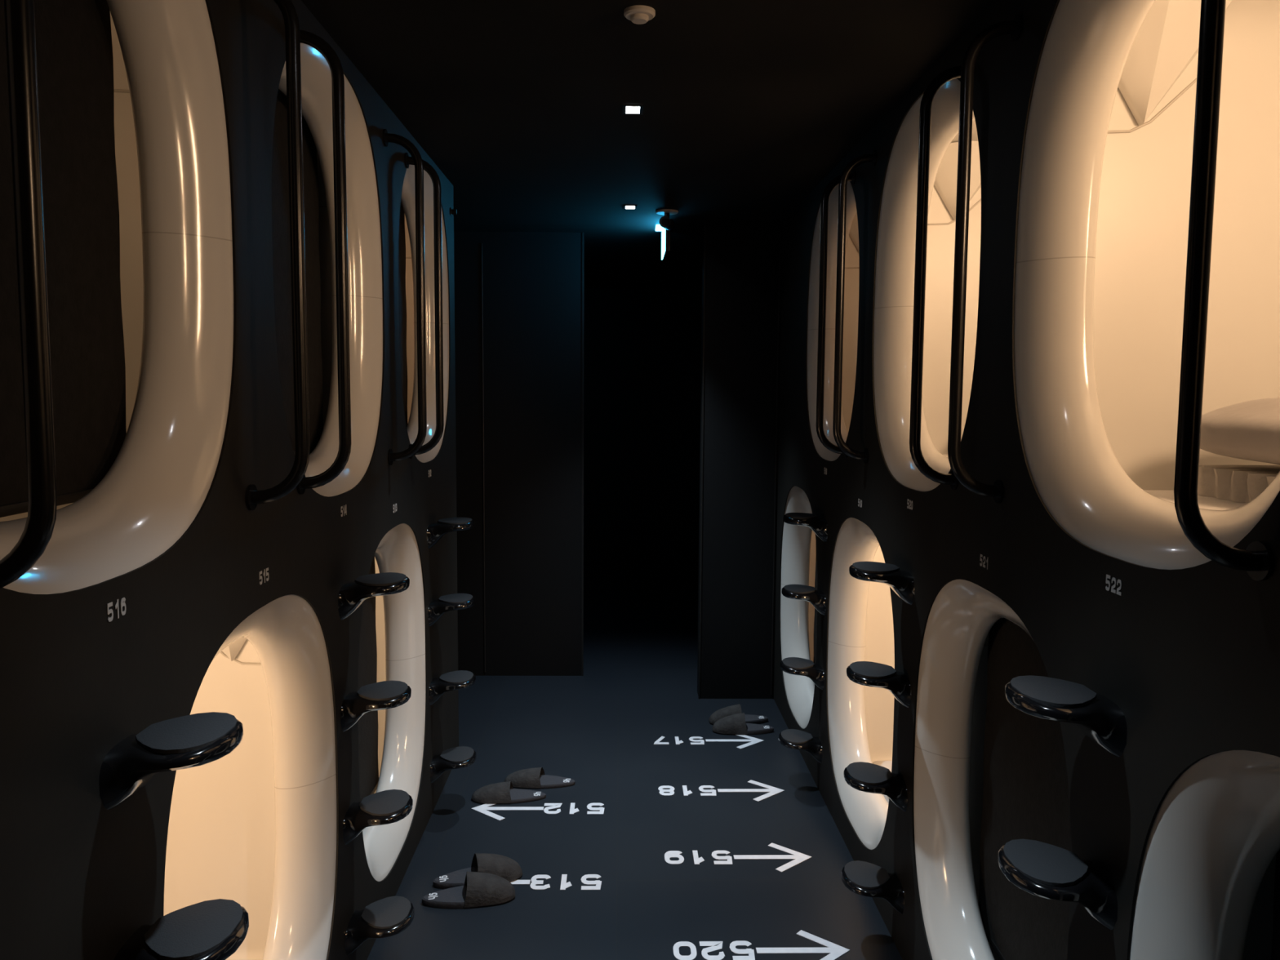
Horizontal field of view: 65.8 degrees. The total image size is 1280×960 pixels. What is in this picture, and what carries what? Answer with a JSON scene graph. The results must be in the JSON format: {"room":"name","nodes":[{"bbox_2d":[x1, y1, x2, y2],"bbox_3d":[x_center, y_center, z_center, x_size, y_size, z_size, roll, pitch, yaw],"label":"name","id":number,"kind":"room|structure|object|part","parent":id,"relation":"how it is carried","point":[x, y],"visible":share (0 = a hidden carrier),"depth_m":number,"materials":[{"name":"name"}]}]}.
{"room":"capsule hotel corridor","nodes":[
{"label":"capsule hotel corridor","id":0,"kind":"room"},
{"bbox_2d":[0,0,458,959],"bbox_3d":[-1.867,0.239,1.241,2.320,2.360,5.700,0,5,-1],"label":"wall","id":1,"kind":"structure","parent":0,"point":[79,877],"depth_m":1.72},
{"bbox_2d":[0,0,57,588],"bbox_3d":[-0.645,-0.350,0.964,0.114,0.964,0.048,0,5,-1],"label":"handrail","id":2,"kind":"object","parent":1,"relation":"attached to","point":[20,20],"visible":1,"depth_m":0.97,"materials":[{"name":"black metal"}]},
{"bbox_2d":[0,0,126,505],"bbox_3d":[-0.855,-0.403,1.253,0.006,0.900,0.764,0,5,-1],"label":"blind","id":3,"kind":"object","parent":1,"relation":"attached to","point":[74,47],"depth_m":1.50,"materials":[{"name":"brown fabric"}]},
{"bbox_2d":[106,597,125,622],"bbox_3d":[-0.707,0.175,1.338,0.001,0.026,0.048,0,5,-1],"label":"number","id":4,"kind":"object","parent":1,"relation":"attached to","point":[123,599],"visible":1,"depth_m":1.34,"materials":[{"name":"grey paint"}]},
{"bbox_2d":[0,0,233,594],"bbox_3d":[-1.737,-0.385,1.268,2.056,1.053,0.981,0,5,-1],"label":"capsule","id":5,"kind":"object","parent":1,"relation":"attached to","point":[136,192],"visible":0.96,"depth_m":1.58,"materials":[{"name":"white plastic"}]},
{"bbox_2d":[98,711,243,809],"bbox_3d":[-0.631,0.392,1.359,0.157,0.102,0.176,0,5,-1],"label":"step","id":6,"kind":"structure","parent":1,"relation":"attached to","point":[188,741],"depth_m":1.31,"materials":[{"name":"black plastic"}]},
{"bbox_2d":[114,898,248,959],"bbox_3d":[-0.633,0.673,1.385,0.157,0.102,0.176,0,5,-1],"label":"step","id":7,"kind":"structure","parent":1,"relation":"attached to","point":[213,929],"depth_m":1.36,"materials":[{"name":"black plastic"}]},
{"bbox_2d":[163,594,336,959],"bbox_3d":[-1.755,0.748,1.923,2.056,1.053,0.981,0,5,-1],"label":"capsule","id":8,"kind":"object","parent":1,"relation":"attached to","point":[253,826],"visible":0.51,"depth_m":2.38,"materials":[{"name":"white plastic"}]},
{"bbox_2d":[259,567,269,584],"bbox_3d":[-0.718,0.184,1.891,0.001,0.026,0.049,0,5,-1],"label":"number","id":9,"kind":"object","parent":1,"relation":"attached to","point":[267,569],"visible":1,"depth_m":1.89,"materials":[{"name":"grey paint"}]},
{"bbox_2d":[245,0,309,510],"bbox_3d":[-0.661,-0.424,1.779,0.114,0.964,0.048,0,5,-1],"label":"handrail","id":10,"kind":"object","parent":1,"relation":"attached to","point":[254,497],"visible":1,"depth_m":1.77,"materials":[{"name":"black metal"}]},
{"bbox_2d":[271,90,323,451],"bbox_3d":[-0.876,-0.502,2.348,0.006,0.900,0.764,0,5,-1],"label":"blind","id":11,"kind":"object","parent":1,"relation":"attached to","point":[280,176],"depth_m":2.49,"materials":[{"name":"brown fabric"}]},
{"bbox_2d":[296,29,351,493],"bbox_3d":[-0.666,-0.450,2.059,0.114,0.964,0.048,0,5,-1],"label":"handrail","id":12,"kind":"object","parent":1,"relation":"attached to","point":[307,37],"visible":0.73,"depth_m":2.05,"materials":[{"name":"black metal"}]},
{"bbox_2d":[271,43,382,497],"bbox_3d":[-1.758,-0.484,2.363,2.056,1.053,0.981,0,5,-1],"label":"capsule","id":13,"kind":"object","parent":1,"relation":"attached to","point":[363,225],"visible":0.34,"depth_m":2.68,"materials":[{"name":"white plastic"}]},
{"bbox_2d":[341,504,346,516],"bbox_3d":[-0.728,0.076,2.433,0.001,0.026,0.048,0,5,-1],"label":"number","id":14,"kind":"object","parent":1,"relation":"attached to","point":[345,512],"visible":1,"depth_m":2.43,"materials":[{"name":"grey"}]},
{"bbox_2d":[358,555,378,801],"bbox_3d":[-0.895,0.631,3.003,0.006,0.900,0.764,0,5,-1],"label":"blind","id":15,"kind":"object","parent":1,"relation":"attached to","point":[367,661],"depth_m":3.28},
{"bbox_2d":[337,572,409,620],"bbox_3d":[-0.652,0.293,2.454,0.157,0.102,0.176,0,5,-1],"label":"step","id":16,"kind":"structure","parent":1,"relation":"attached to","point":[353,594],"depth_m":2.40,"materials":[{"name":"black"}]},
{"bbox_2d":[340,680,411,732],"bbox_3d":[-0.654,0.574,2.480,0.157,0.102,0.176,0,5,-1],"label":"step","id":17,"kind":"structure","parent":1,"relation":"attached to","point":[385,695],"depth_m":2.43,"materials":[{"name":"black plastic"}]},
{"bbox_2d":[342,789,413,844],"bbox_3d":[-0.656,0.863,2.506,0.157,0.102,0.176,0,5,-1],"label":"step","id":18,"kind":"structure","parent":1,"relation":"attached to","point":[391,806],"depth_m":2.46,"materials":[{"name":"black plastic"}]},
{"bbox_2d":[345,896,414,955],"bbox_3d":[-0.658,1.151,2.532,0.157,0.102,0.176,0,5,-1],"label":"step","id":19,"kind":"structure","parent":1,"relation":"attached to","point":[387,917],"depth_m":2.49,"materials":[{"name":"black plastic"}]},
{"bbox_2d":[358,523,426,881],"bbox_3d":[-1.776,0.649,3.018,2.056,1.053,0.981,0,5,-1],"label":"capsule","id":20,"kind":"object","parent":1,"relation":"attached to","point":[392,645],"visible":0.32,"depth_m":3.37,"materials":[{"name":"white plastic"}]},
{"bbox_2d":[398,203,408,426],"bbox_3d":[-0.897,-0.601,3.443,0.006,0.900,0.764,0,5,-1],"label":"blind","id":21,"kind":"object","parent":1,"relation":"attached to","point":[402,239],"depth_m":3.76,"materials":[{"name":"brown fabric"}]},
{"bbox_2d":[382,128,426,465],"bbox_3d":[-0.682,-0.523,2.874,0.114,0.964,0.048,0,5,-1],"label":"handrail","id":22,"kind":"object","parent":1,"relation":"attached to","point":[402,141],"visible":1,"depth_m":2.86,"materials":[{"name":"black metal"}]},
{"bbox_2d":[398,164,448,462],"bbox_3d":[-1.779,-0.584,3.458,2.056,1.053,0.981,0,5,-1],"label":"capsule","id":23,"kind":"object","parent":1,"relation":"attached to","point":[406,238],"visible":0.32,"depth_m":3.82,"materials":[{"name":"white plastic"}]},
{"bbox_2d":[404,152,444,458],"bbox_3d":[-0.687,-0.549,3.155,0.114,0.964,0.048,0,5,-1],"label":"handrail","id":24,"kind":"object","parent":1,"relation":"attached to","point":[408,160],"visible":0.81,"depth_m":3.15,"materials":[{"name":"black metal"}]},
{"bbox_2d":[426,517,474,548],"bbox_3d":[-0.673,0.194,3.550,0.157,0.102,0.176,0,5,-1],"label":"step","id":25,"kind":"structure","parent":1,"relation":"attached to","point":[435,531],"depth_m":3.50,"materials":[{"name":"black plastic"}]},
{"bbox_2d":[427,593,475,626],"bbox_3d":[-0.675,0.475,3.575,0.157,0.102,0.176,0,5,-1],"label":"step","id":26,"kind":"structure","parent":1,"relation":"attached to","point":[445,603],"depth_m":3.52,"materials":[{"name":"black plastic"}]},
{"bbox_2d":[429,670,475,705],"bbox_3d":[-0.677,0.763,3.601,0.157,0.102,0.176,0,5,-1],"label":"step","id":27,"kind":"structure","parent":1,"relation":"attached to","point":[459,679],"depth_m":3.55,"materials":[{"name":"black plastic"}]},
{"bbox_2d":[430,746,476,783],"bbox_3d":[-0.679,1.052,3.627,0.157,0.102,0.176,0,5,-1],"label":"step","id":28,"kind":"structure","parent":1,"relation":"attached to","point":[461,757],"depth_m":3.58,"materials":[{"name":"black plastic"}]},
{"bbox_2d":[449,207,457,216],"bbox_3d":[-0.741,-1.067,3.936,0.024,0.028,0.040,0,5,-1],"label":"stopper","id":29,"kind":"object","parent":1,"relation":"attached to","point":[452,211],"visible":1,"depth_m":3.93,"materials":[{"name":"black"}]},
{"bbox_3d":[-0.740,-1.067,3.936,0.021,0.020,0.020,0,5,-1],"label":"knob","id":30,"kind":"part","parent":29,"relation":"part of","materials":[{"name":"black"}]},
{"bbox_2d":[453,231,584,675],"bbox_3d":[-1.804,-0.126,5.282,3.000,2.360,0.110,0,5,-1],"label":"wall","id":31,"kind":"structure","parent":0,"point":[532,281],"depth_m":5.25,"materials":[{"name":"black paint"}]},
{"bbox_2d":[480,243,485,671],"bbox_3d":[-0.830,-0.096,5.245,0.007,2.280,0.006,0,5,-1],"label":"trim","id":32,"kind":"structure","parent":31,"relation":"attached to","point":[481,243],"depth_m":5.24,"materials":[{"name":"grey metal"}]},
{"bbox_2d":[581,232,584,675],"bbox_3d":[-0.304,-0.114,5.255,0.010,2.360,0.006,0,5,-1],"label":"trim","id":33,"kind":"structure","parent":31,"relation":"attached to","point":[583,233],"depth_m":5.25,"materials":[{"name":"grey metal"}]},
{"bbox_2d":[367,577,902,959],"bbox_3d":[0.026,1.269,3.430,6.600,0.060,9.800,0,5,-1],"label":"floor","id":34,"kind":"structure","parent":0,"point":[598,730],"depth_m":3.54,"materials":[{"name":"tile"}]},
{"bbox_2d":[422,871,515,908],"bbox_3d":[-0.519,1.231,2.999,0.279,0.085,0.112,-1,5,-11],"label":"slipper","id":35,"kind":"object","parent":34,"relation":"on","point":[479,889],"visible":1,"depth_m":2.97,"materials":[{"name":"grey fabric"}]},
{"bbox_2d":[428,893,437,899],"bbox_3d":[-0.624,1.254,2.981,0.028,0.001,0.037,-1,5,-11],"label":"print","id":36,"kind":"object","parent":35,"relation":"on","point":[432,895],"depth_m":2.98,"materials":[{"name":"white paint"}]},
{"bbox_2d":[432,853,522,888],"bbox_3d":[-0.512,1.220,3.119,0.279,0.085,0.112,-1,5,-18],"label":"slipper","id":37,"kind":"object","parent":34,"relation":"on","point":[503,866],"visible":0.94,"depth_m":3.10,"materials":[{"name":"grey fabric"}]},
{"bbox_2d":[439,875,448,881],"bbox_3d":[-0.613,1.244,3.089,0.028,0.001,0.037,-1,5,-18],"label":"print","id":38,"kind":"object","parent":37,"relation":"on","point":[444,877],"depth_m":3.09,"materials":[{"name":"white paint"}]},
{"bbox_2d":[471,781,546,804],"bbox_3d":[-0.496,1.175,3.748,0.279,0.063,0.112,0,5,-3],"label":"slipper","id":39,"kind":"object","parent":34,"relation":"on","point":[502,793],"visible":1,"depth_m":3.71,"materials":[{"name":"grey fabric"}]},
{"bbox_2d":[471,802,604,820],"bbox_3d":[-0.377,1.214,3.658,0.492,0.001,0.206,0,5,-1],"label":"floor marking","id":40,"kind":"object","parent":34,"relation":"on","point":[482,809],"depth_m":3.65,"materials":[{"name":"white paint"}]},
{"bbox_2d":[503,767,575,788],"bbox_3d":[-0.394,1.163,3.889,0.279,0.063,0.112,1,5,3],"label":"slipper","id":41,"kind":"object","parent":34,"relation":"on","point":[530,778],"visible":0.97,"depth_m":3.86,"materials":[{"name":"grey fabric"}]},
{"bbox_2d":[509,874,601,889],"bbox_3d":[-0.367,1.264,3.110,0.492,0.001,0.206,0,5,-1],"label":"floor marking","id":42,"kind":"object","parent":34,"relation":"on","point":[564,884],"depth_m":3.11,"materials":[{"name":"white paint"}]},
{"bbox_2d":[653,734,763,748],"bbox_3d":[0.305,1.153,4.382,0.492,0.001,0.206,0,5,-1],"label":"floor marking","id":43,"kind":"object","parent":34,"relation":"on","point":[754,740],"depth_m":4.38,"materials":[{"name":"white paint"}]},
{"bbox_2d":[657,779,784,801],"bbox_3d":[0.316,1.203,3.834,0.491,0.001,0.206,0,5,-1],"label":"floor marking","id":44,"kind":"object","parent":34,"relation":"on","point":[773,790],"depth_m":3.83,"materials":[{"name":"white paint"}]},
{"bbox_2d":[664,843,811,871],"bbox_3d":[0.327,1.253,3.286,0.490,0.001,0.206,0,5,-1],"label":"floor marking","id":45,"kind":"object","parent":34,"relation":"on","point":[799,857],"depth_m":3.29,"materials":[{"name":"white paint"}]},
{"bbox_2d":[708,703,768,724],"bbox_3d":[0.462,1.091,4.627,0.279,0.085,0.112,0,5,-5],"label":"slipper","id":46,"kind":"object","parent":34,"relation":"on","point":[720,713],"visible":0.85,"depth_m":4.60,"materials":[{"name":"grey fabric"}]},
{"bbox_2d":[711,712,773,735],"bbox_3d":[0.470,1.102,4.503,0.279,0.085,0.112,0,5,1],"label":"slipper","id":47,"kind":"object","parent":34,"relation":"on","point":[735,724],"visible":1,"depth_m":4.47,"materials":[{"name":"grey fabric"}]},
{"bbox_2d":[673,929,849,959],"bbox_3d":[0.337,1.302,2.739,0.490,0.001,0.206,0,5,-1],"label":"floor marking","id":48,"kind":"object","parent":34,"relation":"on","point":[835,951],"depth_m":2.74,"materials":[{"name":"white paint"}]},
{"bbox_2d":[583,288,702,577],"bbox_3d":[-0.058,-0.374,8.150,6.600,2.360,0.100,0,5,-1],"label":"wall","id":49,"kind":"structure","parent":0,"point":[642,347],"depth_m":8.10,"materials":[{"name":"black paint"}]},
{"bbox_2d":[301,0,994,289],"bbox_3d":[0.043,-1.141,3.212,6.600,0.060,9.800,0,5,-1],"label":"ceiling","id":50,"kind":"structure","parent":0,"point":[749,105],"depth_m":2.77,"materials":[{"name":"black paint"}]},
{"bbox_2d":[623,204,636,209],"bbox_3d":[-0.044,-1.219,4.418,0.060,0.004,0.092,0,5,-1],"label":"recessed light","id":51,"kind":"object","parent":50,"relation":"in","point":[625,206],"visible":1,"depth_m":4.41,"materials":[{"name":"white"}]},
{"bbox_2d":[622,104,643,115],"bbox_3d":[-0.021,-1.080,2.884,0.060,0.004,0.092,0,5,-1],"label":"recessed light","id":52,"kind":"object","parent":50,"relation":"in","point":[627,108],"visible":1,"depth_m":2.88,"materials":[{"name":"white"}]},
{"bbox_2d":[623,4,655,24],"bbox_3d":[-0.001,-1.003,2.141,0.068,0.022,0.068,0,5,-1],"label":"smoke detector","id":53,"kind":"object","parent":50,"relation":"attached to","point":[637,14],"visible":1,"depth_m":2.12,"materials":[{"name":"grey plastic"}]},
{"bbox_2d":[655,224,670,260],"bbox_3d":[0.116,-1.189,4.916,0.076,0.150,0.340,0,5,-1],"label":"exit sign","id":54,"kind":"object","parent":50,"relation":"hanging from","point":[665,234],"visible":0.73,"depth_m":4.80,"materials":[{"name":"white plastic"}]},
{"bbox_2d":[655,208,678,230],"bbox_3d":[0.123,-1.187,4.521,0.104,0.084,0.118,0,5,-1],"label":"security camera","id":55,"kind":"object","parent":50,"relation":"attached to","point":[665,222],"visible":1,"depth_m":4.48,"materials":[{"name":"grey plastic"}]},
{"bbox_3d":[0.123,-1.224,4.521,0.104,0.010,0.104,0,5,-1],"label":"mounting plate","id":56,"kind":"part","parent":55,"relation":"part of","materials":[{"name":"grey plastic"}]},
{"bbox_2d":[697,220,782,698],"bbox_3d":[1.803,-0.072,4.960,3.000,2.360,0.119,0,5,-1],"label":"wall","id":57,"kind":"structure","parent":0,"point":[742,258],"depth_m":4.87,"materials":[{"name":"black paint"}]},
{"bbox_2d":[697,220,706,698],"bbox_3d":[0.306,-0.074,4.869,0.008,2.360,0.006,0,5,-1],"label":"trim","id":58,"kind":"structure","parent":57,"relation":"attached to","point":[704,238],"depth_m":4.86,"materials":[{"name":"grey metal"}]},
{"bbox_2d":[770,250,780,694],"bbox_3d":[0.669,-0.013,4.880,0.006,2.200,0.005,0,5,-1],"label":"trim","id":59,"kind":"structure","parent":57,"relation":"attached to","point":[780,251],"depth_m":4.88,"materials":[{"name":"grey metal"}]},
{"bbox_2d":[773,0,1279,959],"bbox_3d":[1.903,0.225,1.689,2.320,2.360,6.450,0,5,-1],"label":"wall","id":60,"kind":"structure","parent":0,"point":[1189,657],"depth_m":1.98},
{"bbox_2d":[780,485,817,728],"bbox_3d":[1.721,0.551,4.372,2.056,1.053,0.981,0,5,-1],"label":"capsule","id":61,"kind":"object","parent":60,"relation":"attached to","point":[798,618],"visible":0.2,"depth_m":4.71,"materials":[{"name":"white plastic"}]},
{"bbox_2d":[778,728,822,763],"bbox_3d":[0.618,1.042,3.842,0.157,0.102,0.176,0,5,-1],"label":"step","id":62,"kind":"structure","parent":60,"relation":"attached to","point":[793,739],"depth_m":3.80,"materials":[{"name":"black"}]},
{"bbox_2d":[780,657,824,689],"bbox_3d":[0.620,0.753,3.816,0.157,0.102,0.176,0,5,-1],"label":"step","id":63,"kind":"structure","parent":60,"relation":"attached to","point":[792,665],"depth_m":3.77,"materials":[{"name":"black"}]},
{"bbox_2d":[781,584,826,615],"bbox_3d":[0.622,0.464,3.790,0.157,0.102,0.176,0,5,-1],"label":"step","id":64,"kind":"structure","parent":60,"relation":"attached to","point":[817,598],"depth_m":3.74,"materials":[{"name":"black"}]},
{"bbox_2d":[782,512,827,542],"bbox_3d":[0.624,0.183,3.764,0.157,0.102,0.176,0,5,-1],"label":"step","id":65,"kind":"structure","parent":60,"relation":"attached to","point":[819,526],"depth_m":3.71,"materials":[{"name":"black plastic"}]},
{"bbox_2d":[813,541,817,663],"bbox_3d":[0.841,0.524,4.322,0.006,0.900,0.764,0,5,-1],"label":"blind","id":66,"kind":"object","parent":60,"relation":"attached to","point":[815,576],"depth_m":4.68,"materials":[{"name":"black fabric"}]},
{"bbox_2d":[807,181,859,461],"bbox_3d":[1.740,-0.583,3.717,2.056,1.053,0.981,0,5,-1],"label":"capsule","id":67,"kind":"object","parent":60,"relation":"attached to","point":[851,313],"visible":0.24,"depth_m":4.09,"materials":[{"name":"white plastic"}]},
{"bbox_2d":[816,169,856,457],"bbox_3d":[0.661,-0.557,3.347,0.114,0.964,0.048,0,5,-1],"label":"handrail","id":68,"kind":"object","parent":60,"relation":"attached to","point":[833,183],"visible":0.81,"depth_m":3.33,"materials":[{"name":"black metal"}]},
{"bbox_2d":[832,150,876,463],"bbox_3d":[0.666,-0.532,3.078,0.114,0.964,0.048,0,5,-1],"label":"handrail","id":69,"kind":"object","parent":60,"relation":"attached to","point":[860,160],"visible":1,"depth_m":3.07,"materials":[{"name":"black metal"}]},
{"bbox_2d":[857,498,862,506],"bbox_3d":[0.713,0.075,3.204,0.001,0.026,0.048,0,5,-1],"label":"number","id":70,"kind":"object","parent":60,"relation":"attached to","point":[859,504],"visible":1,"depth_m":3.20,"materials":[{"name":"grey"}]},
{"bbox_2d":[827,517,894,849],"bbox_3d":[1.742,0.650,3.276,2.056,1.053,0.981,0,5,-1],"label":"capsule","id":71,"kind":"object","parent":60,"relation":"attached to","point":[861,628],"visible":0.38,"depth_m":3.63,"materials":[{"name":"white plastic"}]},
{"bbox_2d":[872,760,892,772],"bbox_3d":[1.801,1.120,3.320,1.850,0.050,0.860,0,5,-1],"label":"mattress","id":72,"kind":"object","parent":71,"relation":"in","point":[887,764],"visible":0.12,"depth_m":3.68,"materials":[{"name":"white fabric"}]},
{"bbox_2d":[840,860,904,914],"bbox_3d":[0.639,1.141,2.747,0.157,0.102,0.176,0,5,-1],"label":"step","id":73,"kind":"structure","parent":60,"relation":"attached to","point":[864,878],"depth_m":2.70,"materials":[{"name":"black plastic"}]},
{"bbox_2d":[844,761,907,812],"bbox_3d":[0.641,0.852,2.721,0.157,0.102,0.176,0,5,-1],"label":"step","id":74,"kind":"structure","parent":60,"relation":"attached to","point":[867,777],"depth_m":2.67,"materials":[{"name":"black"}]},
{"bbox_2d":[846,661,911,707],"bbox_3d":[0.643,0.563,2.695,0.157,0.102,0.176,0,5,-1],"label":"step","id":75,"kind":"structure","parent":60,"relation":"attached to","point":[868,673],"depth_m":2.65,"materials":[{"name":"black plastic"}]},
{"bbox_2d":[848,561,914,604],"bbox_3d":[0.645,0.283,2.669,0.157,0.102,0.176,0,5,-1],"label":"step","id":76,"kind":"structure","parent":60,"relation":"attached to","point":[901,582],"depth_m":2.62,"materials":[{"name":"black plastic"}]},
{"bbox_2d":[906,498,912,509],"bbox_3d":[0.724,0.066,2.651,0.001,0.025,0.048,0,5,-1],"label":"number","id":77,"kind":"object","parent":60,"relation":"attached to","point":[910,501],"visible":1,"depth_m":2.65,"materials":[{"name":"grey"}]},
{"bbox_2d":[873,78,981,491],"bbox_3d":[1.760,-0.483,2.622,2.056,1.053,0.981,0,5,-1],"label":"capsule","id":78,"kind":"object","parent":60,"relation":"attached to","point":[896,237],"visible":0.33,"depth_m":2.99,"materials":[{"name":"white plastic"}]},
{"bbox_2d":[909,65,961,489],"bbox_3d":[0.682,-0.458,2.251,0.114,0.964,0.048,0,5,-1],"label":"handrail","id":79,"kind":"object","parent":60,"relation":"attached to","point":[925,116],"visible":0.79,"depth_m":2.24,"materials":[{"name":"black metal"}]},
{"bbox_2d":[979,554,988,569],"bbox_3d":[0.734,0.174,2.111,0.001,0.026,0.046,0,5,-1],"label":"number","id":80,"kind":"object","parent":60,"relation":"attached to","point":[981,555],"visible":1,"depth_m":2.11,"materials":[{"name":"grey paint"}]},
{"bbox_2d":[947,13,1023,502],"bbox_3d":[0.687,-0.433,1.982,0.114,0.964,0.048,0,5,-1],"label":"handrail","id":81,"kind":"object","parent":60,"relation":"attached to","point":[1014,28],"visible":1,"depth_m":1.97,"materials":[{"name":"black metal"}]},
{"bbox_2d":[913,579,1071,959],"bbox_3d":[1.763,0.749,2.181,2.056,1.053,0.981,0,5,-1],"label":"capsule","id":82,"kind":"object","parent":60,"relation":"attached to","point":[989,773],"visible":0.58,"depth_m":2.45,"materials":[{"name":"white plastic"}]},
{"bbox_2d":[978,617,1071,959],"bbox_3d":[0.883,0.723,2.131,0.006,0.900,0.764,0,5,-1],"label":"blind","id":83,"kind":"object","parent":60,"relation":"attached to","point":[1026,796],"depth_m":2.30,"materials":[{"name":"black fabric"}]},
{"bbox_2d":[998,839,1117,929],"bbox_3d":[0.664,0.663,1.599,0.157,0.102,0.176,0,5,-1],"label":"step","id":84,"kind":"structure","parent":60,"relation":"attached to","point":[1039,868],"depth_m":1.56,"materials":[{"name":"black plastic"}]},
{"bbox_2d":[1004,675,1127,756],"bbox_3d":[0.666,0.382,1.574,0.157,0.102,0.176,0,5,-1],"label":"step","id":85,"kind":"structure","parent":60,"relation":"attached to","point":[1100,719],"depth_m":1.53,"materials":[{"name":"black plastic"}]},
{"bbox_2d":[1105,574,1121,595],"bbox_3d":[0.745,0.165,1.556,0.001,0.025,0.049,0,5,-1],"label":"number","id":86,"kind":"object","parent":60,"relation":"attached to","point":[1113,579],"visible":1,"depth_m":1.55,"materials":[{"name":"grey paint"}]},
{"bbox_2d":[1013,0,1279,569],"bbox_3d":[1.782,-0.384,1.526,2.056,1.053,0.981,0,5,-1],"label":"capsule","id":87,"kind":"object","parent":60,"relation":"attached to","point":[1104,203],"visible":0.93,"depth_m":1.95,"materials":[{"name":"white plastic"}]},
{"bbox_2d":[1143,489,1247,510],"bbox_3d":[1.841,0.086,1.570,1.850,0.050,0.860,0,5,-1],"label":"mattress","id":88,"kind":"object","parent":87,"relation":"in","point":[1204,502],"visible":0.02,"depth_m":1.76,"materials":[{"name":"white fabric"}]},
{"bbox_2d":[1197,464,1279,502],"bbox_3d":[1.185,0.017,1.691,0.296,0.056,0.400,0,5,-1],"label":"folded cloth","id":89,"kind":"object","parent":88,"relation":"on","point":[1242,483],"visible":0.79,"depth_m":1.78,"materials":[{"name":"grey fabric"}]},
{"bbox_2d":[1200,397,1279,465],"bbox_3d":[1.205,-0.076,1.663,0.381,0.133,0.541,0,5,-10],"label":"pillow","id":90,"kind":"object","parent":89,"relation":"on","point":[1249,430],"visible":0.87,"depth_m":1.69,"materials":[{"name":"grey fabric"}]},
{"bbox_2d":[1129,750,1279,959],"bbox_3d":[1.784,0.849,1.086,2.056,1.053,0.981,0,5,-1],"label":"capsule","id":91,"kind":"object","parent":60,"relation":"attached to","point":[1208,888],"visible":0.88,"depth_m":1.40,"materials":[{"name":"white plastic"}]},
{"bbox_2d":[1173,0,1274,581],"bbox_3d":[0.703,-0.358,1.156,0.114,0.964,0.048,0,5,-1],"label":"handrail","id":92,"kind":"object","parent":60,"relation":"attached to","point":[1258,559],"visible":1,"depth_m":1.16,"materials":[{"name":"black metal"}]},
{"bbox_2d":[1271,849,1279,959],"bbox_3d":[0.904,0.822,1.036,0.006,0.900,0.764,0,5,-1],"label":"blind","id":93,"kind":"object","parent":60,"relation":"attached to","point":[1275,953],"depth_m":1.39,"materials":[{"name":"black fabric"}]}
]}

